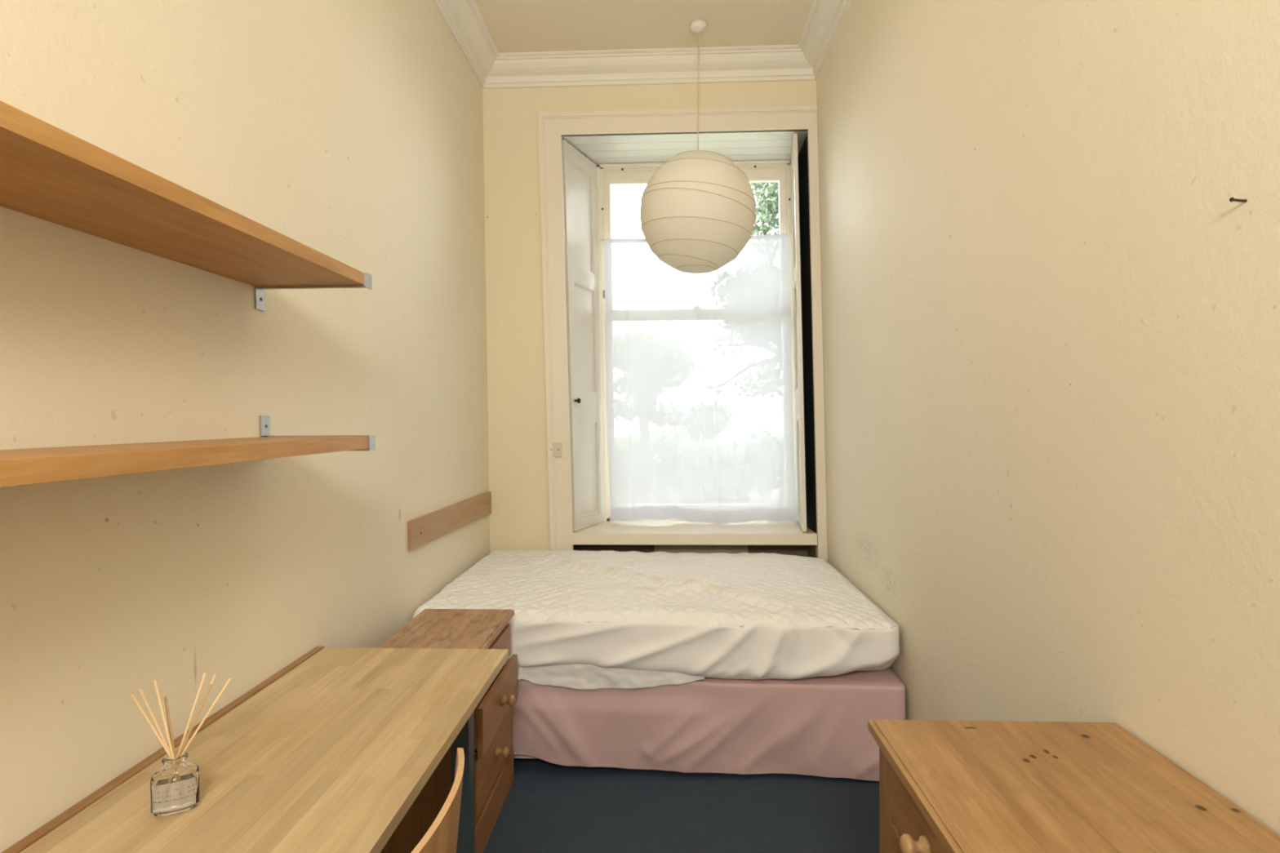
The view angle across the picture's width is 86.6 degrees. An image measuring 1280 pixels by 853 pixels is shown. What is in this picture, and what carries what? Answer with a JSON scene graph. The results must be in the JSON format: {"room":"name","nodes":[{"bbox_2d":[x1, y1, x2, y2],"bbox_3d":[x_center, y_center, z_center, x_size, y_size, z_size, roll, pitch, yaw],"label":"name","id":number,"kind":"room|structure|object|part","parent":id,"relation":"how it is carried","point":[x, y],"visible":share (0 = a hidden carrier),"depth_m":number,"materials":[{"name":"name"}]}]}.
{"room":"bedroom","nodes":[
{"label":"bedroom","id":0,"kind":"room"},
{"bbox_2d":[0,0,489,852],"bbox_3d":[-1.078,-0.342,1.337,0.144,3.500,5.400,0,1,2],"label":"wall","id":1,"kind":"structure","parent":0,"point":[351,131],"depth_m":1.64,"materials":[{"name":"beige paint"}]},
{"bbox_2d":[0,100,372,311],"bbox_3d":[-0.879,-0.342,1.113,0.294,0.090,1.368,0,1,2],"label":"wall shelf","id":2,"kind":"object","parent":1,"relation":"attached to","point":[49,173],"visible":1,"depth_m":1.14,"materials":[{"name":"orange wood"}]},
{"bbox_2d":[0,415,375,487],"bbox_3d":[-0.875,0.035,1.123,0.292,0.109,1.378,0,1,2],"label":"wall shelf","id":3,"kind":"object","parent":1,"relation":"attached to","point":[18,467],"visible":1,"depth_m":1.08,"materials":[{"name":"orange wood"}]},
{"bbox_2d":[407,491,491,551],"bbox_3d":[-0.914,0.451,3.397,0.020,0.145,1.248,0,1,2],"label":"batten","id":4,"kind":"object","parent":1,"relation":"attached to","point":[423,530],"visible":1,"depth_m":3.20,"materials":[{"name":"brown wood"}]},
{"bbox_2d":[432,0,851,88],"bbox_3d":[-0.065,-2.031,1.271,1.970,0.143,5.420,0,1,2],"label":"crown molding","id":5,"kind":"structure","parent":1,"relation":"attached to","point":[804,60],"depth_m":3.88,"materials":[{"name":"white paint"}]},
{"bbox_2d":[474,0,813,53],"bbox_3d":[-0.030,-2.151,1.528,2.300,0.100,6.120,0,1,2],"label":"ceiling","id":6,"kind":"structure","parent":0,"point":[513,25],"depth_m":3.59,"materials":[{"name":"beige paint"}]},
{"bbox_2d":[640,19,756,273],"bbox_3d":[0.305,-1.480,3.613,0.614,1.310,0.620,0,1,2],"label":"pendant lantern","id":7,"kind":"object","parent":6,"relation":"hanging from","point":[698,209],"visible":1,"depth_m":3.40,"materials":[{"name":"paper"}]},
{"bbox_3d":[0.307,-1.133,3.618,0.613,0.617,0.617,0,1,2],"label":"lamp shade","id":8,"kind":"part","parent":7,"relation":"part of","materials":[{"name":"paper"}]},
{"bbox_2d":[482,80,817,553],"bbox_3d":[0.102,-0.391,4.291,2.262,3.500,0.600,0,1,2],"label":"wall","id":9,"kind":"structure","parent":0,"point":[517,442],"depth_m":4.02,"materials":[{"name":"beige paint"}]},
{"bbox_2d":[550,442,562,457],"bbox_3d":[-0.501,0.137,3.998,0.083,0.083,0.012,0,1,2],"label":"blank wall plate","id":10,"kind":"object","parent":9,"relation":"attached to","point":[557,446],"visible":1,"depth_m":3.99,"materials":[{"name":"beige plastic"}]},
{"bbox_2d":[561,139,604,531],"bbox_3d":[-0.333,-0.538,4.237,0.093,2.319,0.470,0,1,22],"label":"window shutter","id":11,"kind":"object","parent":9,"relation":"attached to","point":[580,172],"visible":1,"depth_m":4.22,"materials":[{"name":"white paint"}]},
{"bbox_3d":[-0.373,-0.155,4.065,0.038,0.032,0.032,0,1,20],"label":"knob","id":12,"kind":"part","parent":11,"relation":"part of","materials":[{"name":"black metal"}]},
{"bbox_3d":[-0.368,-1.287,4.233,0.022,0.650,0.318,0,1,22],"label":"panel","id":13,"kind":"part","parent":11,"relation":"part of","materials":[{"name":"white paint"}]},
{"bbox_3d":[-0.359,-1.287,4.229,0.023,0.640,0.308,0,1,22],"label":"moulding","id":14,"kind":"part","parent":11,"relation":"part of","materials":[{"name":"white paint"}]},
{"bbox_3d":[-0.351,-0.547,4.243,0.022,0.670,0.317,0,1,21],"label":"panel","id":15,"kind":"part","parent":11,"relation":"part of","materials":[{"name":"white paint"}]},
{"bbox_3d":[-0.342,-0.547,4.239,0.023,0.660,0.307,0,1,21],"label":"moulding","id":16,"kind":"part","parent":11,"relation":"part of","materials":[{"name":"white paint"}]},
{"bbox_3d":[-0.332,0.263,4.253,0.021,0.610,0.316,0,1,20],"label":"panel","id":17,"kind":"part","parent":11,"relation":"part of","materials":[{"name":"white paint"}]},
{"bbox_3d":[-0.324,0.263,4.250,0.022,0.600,0.306,0,1,20],"label":"moulding","id":18,"kind":"part","parent":11,"relation":"part of","materials":[{"name":"white paint"}]},
{"bbox_2d":[537,105,827,561],"bbox_3d":[0.256,-0.240,3.974,1.685,3.205,0.035,0,1,2],"label":"trim","id":19,"kind":"structure","parent":9,"relation":"attached to","point":[552,126],"depth_m":3.97,"materials":[{"name":"beige paint"}]},
{"bbox_2d":[561,131,807,164],"bbox_3d":[0.266,-1.727,4.199,1.478,0.028,0.456,0,1,2],"label":"soffit","id":20,"kind":"structure","parent":9,"relation":"attached to","point":[778,145],"depth_m":4.15,"materials":[{"name":"white paint"}]},
{"bbox_2d":[570,520,817,545],"bbox_3d":[0.310,0.654,4.246,1.458,0.065,0.562,0,1,2],"label":"sill","id":21,"kind":"structure","parent":9,"relation":"attached to","point":[613,532],"depth_m":3.99,"materials":[{"name":"beige paint"}]},
{"bbox_2d":[573,544,817,558],"bbox_3d":[0.330,1.010,4.121,1.524,0.700,0.240,0,1,2],"label":"gap","id":22,"kind":"object","parent":9,"relation":"in","point":[811,551],"depth_m":4.17,"materials":[{"name":"brown paint"}]},
{"bbox_3d":[0.380,1.023,4.177,0.584,0.672,0.045,0,1,2],"label":"panel","id":23,"kind":"part","parent":22,"relation":"part of","materials":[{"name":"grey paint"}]},
{"bbox_2d":[595,160,797,521],"bbox_3d":[0.378,-0.551,4.495,1.384,2.377,0.164,0,1,2],"label":"window","id":24,"kind":"structure","parent":9,"relation":"in","point":[771,171],"depth_m":4.45,"materials":[{"name":"beige paint"}]},
{"bbox_3d":[0.366,-1.199,4.500,1.218,0.984,0.040,0,1,2],"label":"sash","id":25,"kind":"part","parent":24,"relation":"part of","materials":[{"name":"beige paint"}]},
{"bbox_2d":[600,233,796,523],"bbox_3d":[0.366,-0.306,4.334,1.249,1.850,0.126,0,1,2],"label":"curtain","id":26,"kind":"object","parent":24,"relation":"hanging from","point":[700,414],"visible":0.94,"depth_m":4.36,"materials":[{"name":"white fabric"}]},
{"bbox_2d":[791,133,806,531],"bbox_3d":[0.972,-0.546,4.174,0.070,2.313,0.453,0,1,11],"label":"window shutter","id":27,"kind":"object","parent":24,"relation":"attached to","point":[798,370],"visible":0.99,"depth_m":3.97,"materials":[{"name":"white paint"}]},
{"bbox_3d":[0.949,-1.294,4.162,0.024,0.640,0.294,0,1,11],"label":"moulding","id":28,"kind":"part","parent":27,"relation":"part of","materials":[{"name":"white paint"}]},
{"bbox_3d":[0.966,-0.554,4.172,0.024,0.660,0.294,0,1,10],"label":"moulding","id":29,"kind":"part","parent":27,"relation":"part of","materials":[{"name":"white paint"}]},
{"bbox_3d":[0.974,-0.554,4.171,0.019,0.670,0.304,0,1,10],"label":"panel","id":30,"kind":"part","parent":27,"relation":"part of","materials":[{"name":"white paint"}]},
{"bbox_3d":[0.985,0.256,4.183,0.023,0.600,0.293,0,1,9],"label":"moulding","id":31,"kind":"part","parent":27,"relation":"part of","materials":[{"name":"white paint"}]},
{"bbox_3d":[0.992,0.256,4.182,0.018,0.610,0.303,0,1,9],"label":"panel","id":32,"kind":"part","parent":27,"relation":"part of","materials":[{"name":"white paint"}]},
{"bbox_2d":[797,134,817,533],"bbox_3d":[0.300,-0.506,4.233,1.532,2.410,0.496,0,1,2],"label":"shutter recess gap","id":33,"kind":"object","parent":24,"relation":"attached to","point":[802,157],"visible":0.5,"depth_m":4.12,"materials":[{"name":"black"}]},
{"bbox_2d":[483,758,879,852],"bbox_3d":[0.017,1.458,1.578,2.350,0.120,6.120,0,1,2],"label":"floor","id":34,"kind":"structure","parent":0,"point":[548,807],"depth_m":2.44,"materials":[{"name":"blue carpet"}]},
{"bbox_2d":[1,646,508,852],"bbox_3d":[-0.711,1.039,1.317,0.584,0.734,1.452,0,1,2],"label":"desk","id":35,"kind":"object","parent":34,"relation":"on","point":[330,753],"visible":0.9,"depth_m":1.37,"materials":[{"name":"brown wood"}]},
{"bbox_2d":[129,672,231,817],"bbox_3d":[-0.814,0.555,1.202,0.175,0.244,0.052,0,1,-6],"label":"reed diffuser","id":36,"kind":"object","parent":35,"relation":"on","point":[175,788],"visible":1,"depth_m":1.19,"materials":[{"name":"clear glass"}]},
{"bbox_2d":[150,751,199,817],"bbox_3d":[-0.822,0.630,1.202,0.072,0.095,0.042,-1,1,-25],"label":"bottle","id":37,"kind":"object","parent":36,"relation":"attached to","point":[175,788],"depth_m":1.19,"materials":[{"name":"clear glass"}]},
{"bbox_3d":[-0.510,1.044,1.959,0.052,0.704,0.052,0,1,2],"label":"leg","id":38,"kind":"part","parent":35,"relation":"part of","materials":[{"name":"grey"}]},
{"bbox_2d":[411,747,464,852],"bbox_3d":[-0.524,1.003,1.065,0.457,0.814,0.424,0,1,2],"label":"desk chair","id":39,"kind":"object","parent":34,"relation":"on","point":[442,837],"visible":1,"depth_m":1.07,"materials":[{"name":"brown wood"}]},
{"bbox_2d":[376,608,517,852],"bbox_3d":[-0.647,1.057,2.384,0.422,0.668,0.593,0,1,2],"label":"drawers","id":40,"kind":"object","parent":34,"relation":"on","point":[432,628],"visible":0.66,"depth_m":2.32,"materials":[{"name":"dark brown stained wood"},{"name":"lighter wood knobs"}]},
{"bbox_3d":[-0.512,1.141,2.379,0.018,0.178,0.489,0,1,2],"label":"drawer","id":41,"kind":"part","parent":40,"relation":"part of","materials":[{"name":"orange wood"}]},
{"bbox_3d":[-0.492,0.958,2.376,0.018,0.153,0.489,0,1,2],"label":"drawer","id":42,"kind":"part","parent":40,"relation":"part of","materials":[{"name":"orange wood"}]},
{"bbox_3d":[-0.518,0.813,2.375,0.018,0.094,0.489,0,1,2],"label":"drawer","id":43,"kind":"part","parent":40,"relation":"part of","materials":[{"name":"orange wood"}]},
{"bbox_3d":[-0.481,1.141,2.378,0.046,0.039,0.039,0,1,2],"label":"knob","id":44,"kind":"part","parent":40,"relation":"part of","materials":[{"name":"brown wood"}]},
{"bbox_3d":[-0.460,0.958,2.375,0.046,0.039,0.039,0,1,2],"label":"knob","id":45,"kind":"part","parent":40,"relation":"part of","materials":[{"name":"brown wood"}]},
{"bbox_2d":[513,755,648,770],"bbox_3d":[0.075,1.196,3.324,1.945,0.355,1.228,0,1,2],"label":"base","id":46,"kind":"object","parent":34,"relation":"on","point":[514,756],"visible":0.02,"depth_m":2.74,"materials":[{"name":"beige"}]},
{"bbox_2d":[412,550,899,689],"bbox_3d":[0.073,0.861,3.312,1.958,0.343,1.334,0,1,2],"label":"mattress","id":47,"kind":"object","parent":46,"relation":"on","point":[581,620],"visible":0.94,"depth_m":2.73,"materials":[{"name":"white fabric"}]},
{"bbox_2d":[511,667,905,781],"bbox_3d":[0.075,1.183,3.297,1.968,0.364,1.308,0,1,2],"label":"valance","id":48,"kind":"object","parent":46,"relation":"on","point":[815,726],"visible":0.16,"depth_m":2.66,"materials":[{"name":"pink fabric"}]},
{"bbox_2d":[867,720,1279,852],"bbox_3d":[0.703,1.008,1.132,0.530,0.785,0.574,0,1,2],"label":"dresser","id":49,"kind":"object","parent":34,"relation":"on","point":[945,786],"visible":1,"depth_m":1.15,"materials":[{"name":"brown wood"}]},
{"bbox_3d":[0.492,0.874,1.139,0.018,0.190,0.380,0,1,2],"label":"drawer","id":50,"kind":"part","parent":49,"relation":"part of","materials":[{"name":"brown wood"}]},
{"bbox_3d":[0.495,0.771,1.137,0.019,0.012,0.388,0,1,2],"label":"rail","id":51,"kind":"part","parent":49,"relation":"part of","materials":[{"name":"brown wood"}]},
{"bbox_3d":[0.460,0.704,1.137,0.046,0.039,0.039,0,1,2],"label":"knob","id":52,"kind":"part","parent":49,"relation":"part of","materials":[{"name":"brown wood"}]},
{"bbox_3d":[0.491,0.704,1.136,0.018,0.114,0.380,0,1,2],"label":"drawer","id":53,"kind":"part","parent":49,"relation":"part of","materials":[{"name":"brown wood"}]},
{"bbox_2d":[816,0,1279,835],"bbox_3d":[1.012,-0.354,1.251,0.194,3.500,5.400,0,1,2],"label":"wall","id":54,"kind":"structure","parent":0,"point":[1051,317],"depth_m":1.54,"materials":[{"name":"beige paint"}]},
{"bbox_2d":[1229,197,1247,202],"bbox_3d":[0.939,-0.354,1.060,0.031,0.011,0.007,0,1,19],"label":"screw","id":55,"kind":"object","parent":54,"relation":"attached to","point":[1231,199],"visible":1,"depth_m":1.06,"materials":[{"name":"grey metal"}]},
{"label":"outside","id":56,"kind":"structure","parent":0,"visible":0},
{"bbox_3d":[0.964,1.972,49.481,120.000,0.100,89.100,0,1,2],"label":"lawn","id":57,"kind":"structure","parent":56,"visible":0},
{"bbox_2d":[749,182,779,235],"bbox_3d":[3.783,-2.804,17.887,3.659,10.329,4.041,-1,1,-33],"label":"tree","id":58,"kind":"object","parent":57,"relation":"on","point":[766,207],"visible":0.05,"depth_m":17.49,"materials":[{"name":"green plant"}]}
]}

